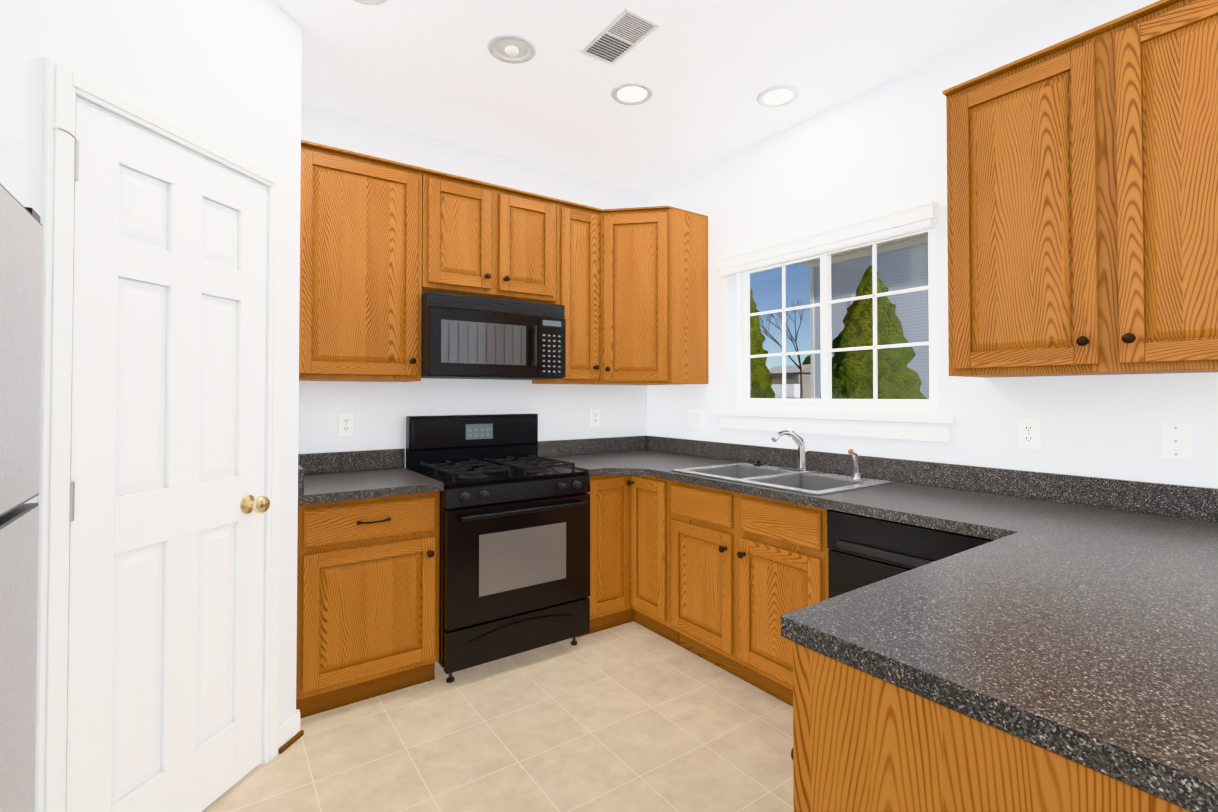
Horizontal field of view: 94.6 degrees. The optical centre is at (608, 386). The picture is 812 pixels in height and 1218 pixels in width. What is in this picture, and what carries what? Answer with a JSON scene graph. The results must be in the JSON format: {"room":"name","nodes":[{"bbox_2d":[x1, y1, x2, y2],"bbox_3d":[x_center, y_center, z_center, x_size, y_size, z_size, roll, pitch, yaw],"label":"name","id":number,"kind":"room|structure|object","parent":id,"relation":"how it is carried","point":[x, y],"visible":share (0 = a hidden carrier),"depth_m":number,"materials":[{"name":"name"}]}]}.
{"room":"kitchen","nodes":[
{"label":"kitchen","id":0,"kind":"room"},
{"bbox_2d":[0,0,301,763],"bbox_3d":[-1.327,-0.043,1.710,0.100,2.740,0.945,0,-1,10],"label":"wall","id":1,"kind":"structure","parent":0,"point":[226,73],"depth_m":1.77,"materials":[{"name":"paint"}]},
{"bbox_2d":[35,56,282,811],"bbox_3d":[-1.317,0.273,1.693,0.124,2.107,0.749,0,-1,10],"label":"door frame","id":2,"kind":"structure","parent":1,"relation":"attached to","point":[64,85],"depth_m":1.36,"materials":[{"name":"white wood"}]},
{"bbox_2d":[51,99,269,811],"bbox_3d":[-1.269,0.301,1.662,0.481,2.027,0.528,1,-1,-35],"label":"pantry door","id":3,"kind":"structure","parent":1,"relation":"in","point":[169,503],"depth_m":1.63,"materials":[{"name":"white wood"}]},
{"bbox_2d":[279,709,303,753],"bbox_3d":[0.856,1.259,-0.028,3.650,0.085,5.981,1,-1,-35],"label":"baseboard","id":4,"kind":"structure","parent":1,"relation":"attached to","point":[290,733],"depth_m":2.10,"materials":[{"name":"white wood"}]},
{"bbox_2d":[298,102,646,467],"bbox_3d":[-1.265,-0.024,3.004,3.950,2.740,0.150,1,-1,-35],"label":"wall","id":5,"kind":"structure","parent":0,"point":[381,411],"depth_m":3.18,"materials":[{"name":"paint"}]},
{"bbox_2d":[338,413,353,435],"bbox_3d":[-1.335,0.192,2.854,0.070,0.115,0.008,1,-1,-35],"label":"electrical outlet","id":6,"kind":"object","parent":5,"relation":"attached to","point":[346,424],"visible":1,"depth_m":2.85,"materials":[{"name":"white plastic"}]},
{"bbox_2d":[299,140,423,381],"bbox_3d":[-1.232,-0.555,2.721,0.569,1.050,0.359,1,-1,-35],"label":"upper cabinet","id":7,"kind":"object","parent":5,"relation":"attached to","point":[360,303],"visible":0.92,"depth_m":2.60,"materials":[{"name":"brown wood"}]},
{"bbox_2d":[422,168,558,302],"bbox_3d":[-0.685,-0.784,3.110,0.760,0.582,0.359,1,-1,-35],"label":"upper cabinet","id":8,"kind":"object","parent":5,"relation":"attached to","point":[482,238],"visible":0.96,"depth_m":2.97,"materials":[{"name":"brown wood"}]},
{"bbox_2d":[421,291,565,379],"bbox_3d":[-0.658,-0.253,3.063,0.756,0.410,0.454,1,-1,-35],"label":"microwave","id":9,"kind":"object","parent":8,"relation":"attached to","point":[463,336],"visible":1,"depth_m":2.88,"materials":[{"name":"black"}]},
{"bbox_2d":[532,199,602,383],"bbox_3d":[-0.249,-0.545,3.413,0.302,1.050,0.359,1,-1,-35],"label":"upper cabinet","id":10,"kind":"object","parent":5,"relation":"attached to","point":[577,260],"visible":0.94,"depth_m":3.30,"materials":[{"name":"brown wood"}]},
{"bbox_2d":[591,409,599,426],"bbox_3d":[-0.090,0.205,3.730,0.070,0.115,0.008,1,-1,-35],"label":"electrical outlet","id":11,"kind":"object","parent":5,"relation":"attached to","point":[595,417],"visible":1,"depth_m":3.73,"materials":[{"name":"white plastic"}]},
{"bbox_2d":[585,206,708,384],"bbox_3d":[0.193,-0.543,3.572,0.616,1.050,0.608,1,-1,-35],"label":"upper cabinet","id":12,"kind":"object","parent":5,"relation":"attached to","point":[653,295],"visible":0.96,"depth_m":3.36,"materials":[{"name":"brown wood"}]},
{"bbox_2d":[202,621,793,811],"bbox_3d":[0.678,1.335,0.224,3.950,0.060,6.900,1,-1,-35],"label":"floor","id":13,"kind":"structure","parent":0,"point":[632,716],"depth_m":2.10,"materials":[{"name":"tile"}]},
{"bbox_2d":[0,183,42,811],"bbox_3d":[-1.321,0.451,0.707,0.863,1.683,0.840,1,-1,-35],"label":"refrigerator","id":14,"kind":"object","parent":13,"relation":"on","point":[21,249],"visible":1,"depth_m":1.12,"materials":[{"name":"grey metal"}]},
{"bbox_2d":[296,491,439,717],"bbox_3d":[-1.150,0.902,2.584,0.569,0.876,0.644,1,-1,-35],"label":"base cabinet","id":15,"kind":"object","parent":13,"relation":"on","point":[367,598],"visible":0.94,"depth_m":2.34,"materials":[{"name":"brown wood"}]},
{"bbox_2d":[298,448,443,504],"bbox_3d":[-1.149,0.393,2.590,0.569,0.138,0.646,1,-1,-35],"label":"countertop","id":16,"kind":"structure","parent":15,"relation":"on","point":[337,476],"depth_m":2.62,"materials":[{"name":"laminate"}]},
{"bbox_2d":[406,413,590,682],"bbox_3d":[-0.574,0.750,2.930,0.764,1.190,0.697,1,-1,-35],"label":"range","id":17,"kind":"object","parent":13,"relation":"on","point":[514,562],"visible":1,"depth_m":2.71,"materials":[{"name":"black metal"}]},
{"bbox_2d":[577,475,678,644],"bbox_3d":[0.160,0.913,3.343,0.910,0.876,0.910,1,-1,-35],"label":"base cabinet","id":18,"kind":"object","parent":13,"relation":"on","point":[629,548],"visible":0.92,"depth_m":3.04,"materials":[{"name":"brown wood"}]},
{"bbox_2d":[538,440,605,475],"bbox_3d":[-0.176,0.403,3.265,0.262,0.138,0.663,1,-1,-35],"label":"countertop","id":19,"kind":"structure","parent":18,"relation":"on","point":[591,458],"depth_m":3.51,"materials":[{"name":"laminate"}]},
{"bbox_2d":[571,436,1217,571],"bbox_3d":[0.842,0.391,2.478,0.798,0.138,3.123,1,-1,-35],"label":"countertop","id":20,"kind":"structure","parent":18,"relation":"on","point":[1162,523],"depth_m":1.99,"materials":[{"name":"laminate"}]},
{"bbox_2d":[671,430,891,494],"bbox_3d":[0.785,0.402,2.674,0.544,0.385,0.854,1,-1,-35],"label":"sink","id":21,"kind":"object","parent":20,"relation":"in","point":[802,478],"visible":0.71,"depth_m":2.70,"materials":[{"name":"silver metal"}]},
{"bbox_2d":[670,480,829,706],"bbox_3d":[0.795,0.903,2.671,0.644,0.876,0.912,1,-1,-35],"label":"base cabinet","id":22,"kind":"object","parent":13,"relation":"on","point":[747,571],"visible":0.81,"depth_m":2.47,"materials":[{"name":"brown wood"}]},
{"bbox_2d":[827,509,993,597],"bbox_3d":[1.242,0.886,2.054,0.623,0.852,0.604,1,-1,-35],"label":"dishwasher","id":23,"kind":"object","parent":13,"relation":"on","point":[864,551],"visible":0.17,"depth_m":1.97,"materials":[{"name":"black"}]},
{"bbox_2d":[791,642,1192,811],"bbox_3d":[0.717,0.877,0.880,0.558,0.876,0.632,1,-1,-35],"label":"base cabinet","id":24,"kind":"object","parent":13,"relation":"on","point":[863,741],"visible":0.46,"depth_m":0.79,"materials":[{"name":"brown wood"}]},
{"bbox_2d":[781,532,1217,811],"bbox_3d":[0.920,0.421,1.022,1.050,0.036,0.655,1,-1,-35],"label":"countertop","id":25,"kind":"structure","parent":24,"relation":"on","point":[1074,618],"depth_m":0.87,"materials":[{"name":"laminate"}]},
{"bbox_2d":[274,0,1062,193],"bbox_3d":[0.678,-1.464,0.265,3.950,0.060,6.900,1,-1,-35],"label":"ceiling","id":26,"kind":"structure","parent":0,"point":[707,71],"depth_m":2.46,"materials":[{"name":"paint"}]},
{"bbox_2d":[352,0,387,4],"bbox_3d":[-0.868,-1.406,1.964,0.204,0.006,0.204,1,-1,-35],"label":"recessed light","id":27,"kind":"object","parent":26,"relation":"in","point":[371,2],"visible":1,"depth_m":2.04,"materials":[{"name":"white plastic"}]},
{"bbox_2d":[487,33,536,63],"bbox_3d":[-0.403,-1.392,2.329,0.204,0.030,0.204,1,-1,-35],"label":"recessed light","id":28,"kind":"object","parent":26,"relation":"in","point":[512,48],"visible":1,"depth_m":2.31,"materials":[{"name":"white"}]},
{"bbox_2d":[579,7,659,65],"bbox_3d":[0.037,-1.399,2.259,0.170,0.010,0.320,1,-1,-35],"label":"ceiling vent","id":29,"kind":"object","parent":26,"relation":"in","point":[623,32],"visible":1,"depth_m":2.24,"materials":[{"name":"grey metal"}]},
{"bbox_2d":[611,82,652,104],"bbox_3d":[0.110,-1.395,2.677,0.204,0.006,0.204,1,-1,-35],"label":"recessed light","id":30,"kind":"object","parent":26,"relation":"in","point":[632,93],"visible":1,"depth_m":2.67,"materials":[{"name":"white"}]},
{"bbox_2d":[756,85,800,107],"bbox_3d":[0.814,-1.395,2.702,0.204,0.006,0.204,1,-1,-35],"label":"recessed light","id":31,"kind":"object","parent":26,"relation":"in","point":[777,96],"visible":1,"depth_m":2.70,"materials":[{"name":"white"}]},
{"bbox_2d":[647,0,1217,487],"bbox_3d":[2.231,-0.049,1.338,0.150,2.740,6.600,1,-1,-35],"label":"wall","id":32,"kind":"structure","parent":0,"point":[879,150],"depth_m":2.44,"materials":[{"name":"paint"}]},
{"bbox_2d":[688,409,703,427],"bbox_3d":[0.551,0.201,3.579,0.012,0.115,0.144,1,-1,-35],"label":"light switch","id":33,"kind":"object","parent":32,"relation":"attached to","point":[695,418],"visible":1,"depth_m":3.58,"materials":[{"name":"white plastic"}]},
{"bbox_2d":[714,220,955,441],"bbox_3d":[1.088,-0.261,2.905,0.170,1.000,1.336,1,-1,-35],"label":"window","id":34,"kind":"structure","parent":32,"relation":"in","point":[826,403],"depth_m":2.84,"materials":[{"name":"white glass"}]},
{"bbox_2d":[715,201,939,283],"bbox_3d":[1.017,-0.679,2.882,0.063,0.186,1.262,1,-1,-35],"label":"window blind","id":35,"kind":"object","parent":34,"relation":"attached to","point":[909,220],"visible":1,"depth_m":2.72,"materials":[{"name":"white plastic"}]},
{"bbox_2d":[1018,418,1040,449],"bbox_3d":[1.583,0.176,2.117,0.008,0.115,0.070,1,-1,-35],"label":"outlet","id":36,"kind":"object","parent":32,"relation":"attached to","point":[1028,433],"visible":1,"depth_m":2.11,"materials":[{"name":"white plastic"}]},
{"bbox_2d":[942,0,1217,377],"bbox_3d":[1.615,-0.569,1.776,0.359,1.050,0.913,1,-1,-35],"label":"upper cabinet","id":37,"kind":"object","parent":32,"relation":"attached to","point":[1082,203],"visible":1,"depth_m":1.72,"materials":[{"name":"brown wood"}]},
{"bbox_2d":[1161,423,1191,459],"bbox_3d":[1.811,0.173,1.794,0.007,0.115,0.070,1,-1,-35],"label":"outlet plate","id":38,"kind":"object","parent":32,"relation":"attached to","point":[1176,440],"visible":1,"depth_m":1.79,"materials":[{"name":"white plastic"}]},
{"label":"outside","id":39,"kind":"structure","parent":0,"visible":0},
{"bbox_2d":[775,396,810,398],"bbox_3d":[60.583,2.101,144.269,259.850,3.926,280.000,1,-1,-35],"label":"ground","id":40,"kind":"structure","parent":39,"point":[808,397],"depth_m":104.61,"materials":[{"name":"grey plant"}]},
{"bbox_2d":[750,288,776,411],"bbox_3d":[1.965,0.156,7.946,0.873,3.148,0.943,1,-1,-35],"label":"conifer tree","id":41,"kind":"object","parent":40,"relation":"on","point":[765,379],"depth_m":7.74,"materials":[{"name":"green plant"}]},
{"bbox_2d":[759,300,805,398],"bbox_3d":[11.718,-1.996,38.069,4.307,7.601,4.992,1,-1,-35],"label":"bare tree","id":42,"kind":"object","parent":40,"relation":"on","point":[795,363],"depth_m":37.98,"materials":[{"name":"brown plant"}]},
{"bbox_2d":[769,364,810,396],"bbox_3d":[39.732,-1.257,121.689,8.800,6.920,9.800,1,-1,-35],"label":"house","id":43,"kind":"structure","parent":40,"relation":"on","point":[775,372],"depth_m":117.72,"materials":[{"name":"grey"}]},
{"bbox_2d":[802,355,810,364],"bbox_3d":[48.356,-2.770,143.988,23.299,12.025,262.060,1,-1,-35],"label":"tree","id":44,"kind":"object","parent":40,"relation":"on","point":[805,361],"depth_m":133.78,"materials":[{"name":"green plant"}]},
{"bbox_2d":[832,320,883,414],"bbox_3d":[3.128,0.418,7.295,1.020,2.592,1.007,1,-1,-35],"label":"conifer tree","id":45,"kind":"object","parent":40,"relation":"on","point":[853,336],"depth_m":7.13,"materials":[{"name":"green plant"}]},
{"bbox_2d":[800,233,928,412],"bbox_3d":[16.378,-3.150,19.507,10.650,9.926,15.550,1,-1,-35],"label":"house","id":46,"kind":"structure","parent":40,"relation":"on","point":[920,241],"depth_m":19.99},
{"bbox_2d":[820,265,926,415],"bbox_3d":[4.165,-0.120,8.906,1.750,3.664,1.758,1,-1,-35],"label":"conifer tree","id":47,"kind":"object","parent":40,"relation":"on","point":[891,332],"depth_m":8.57,"materials":[{"name":"green plant"}]},
{"bbox_2d":[856,310,898,398],"bbox_3d":[3.600,0.314,7.931,1.099,2.795,1.130,1,-1,-35],"label":"conifer tree","id":48,"kind":"object","parent":40,"relation":"on","point":[888,384],"depth_m":7.77,"materials":[{"name":"green plant"}]},
{"bbox_3d":[7.371,2.299,106.803,14.000,0.196,280.000,1,-1,-35],"label":"street","id":49,"kind":"object","parent":40,"relation":"on","visible":0},
{"bbox_2d":[771,384,799,398],"bbox_3d":[24.806,0.732,81.186,5.200,2.241,1.960,-1,-1,45],"label":"van","id":50,"kind":"object","parent":49,"relation":"on","point":[790,394],"depth_m":79.50,"materials":[{"name":"white"}]}
]}

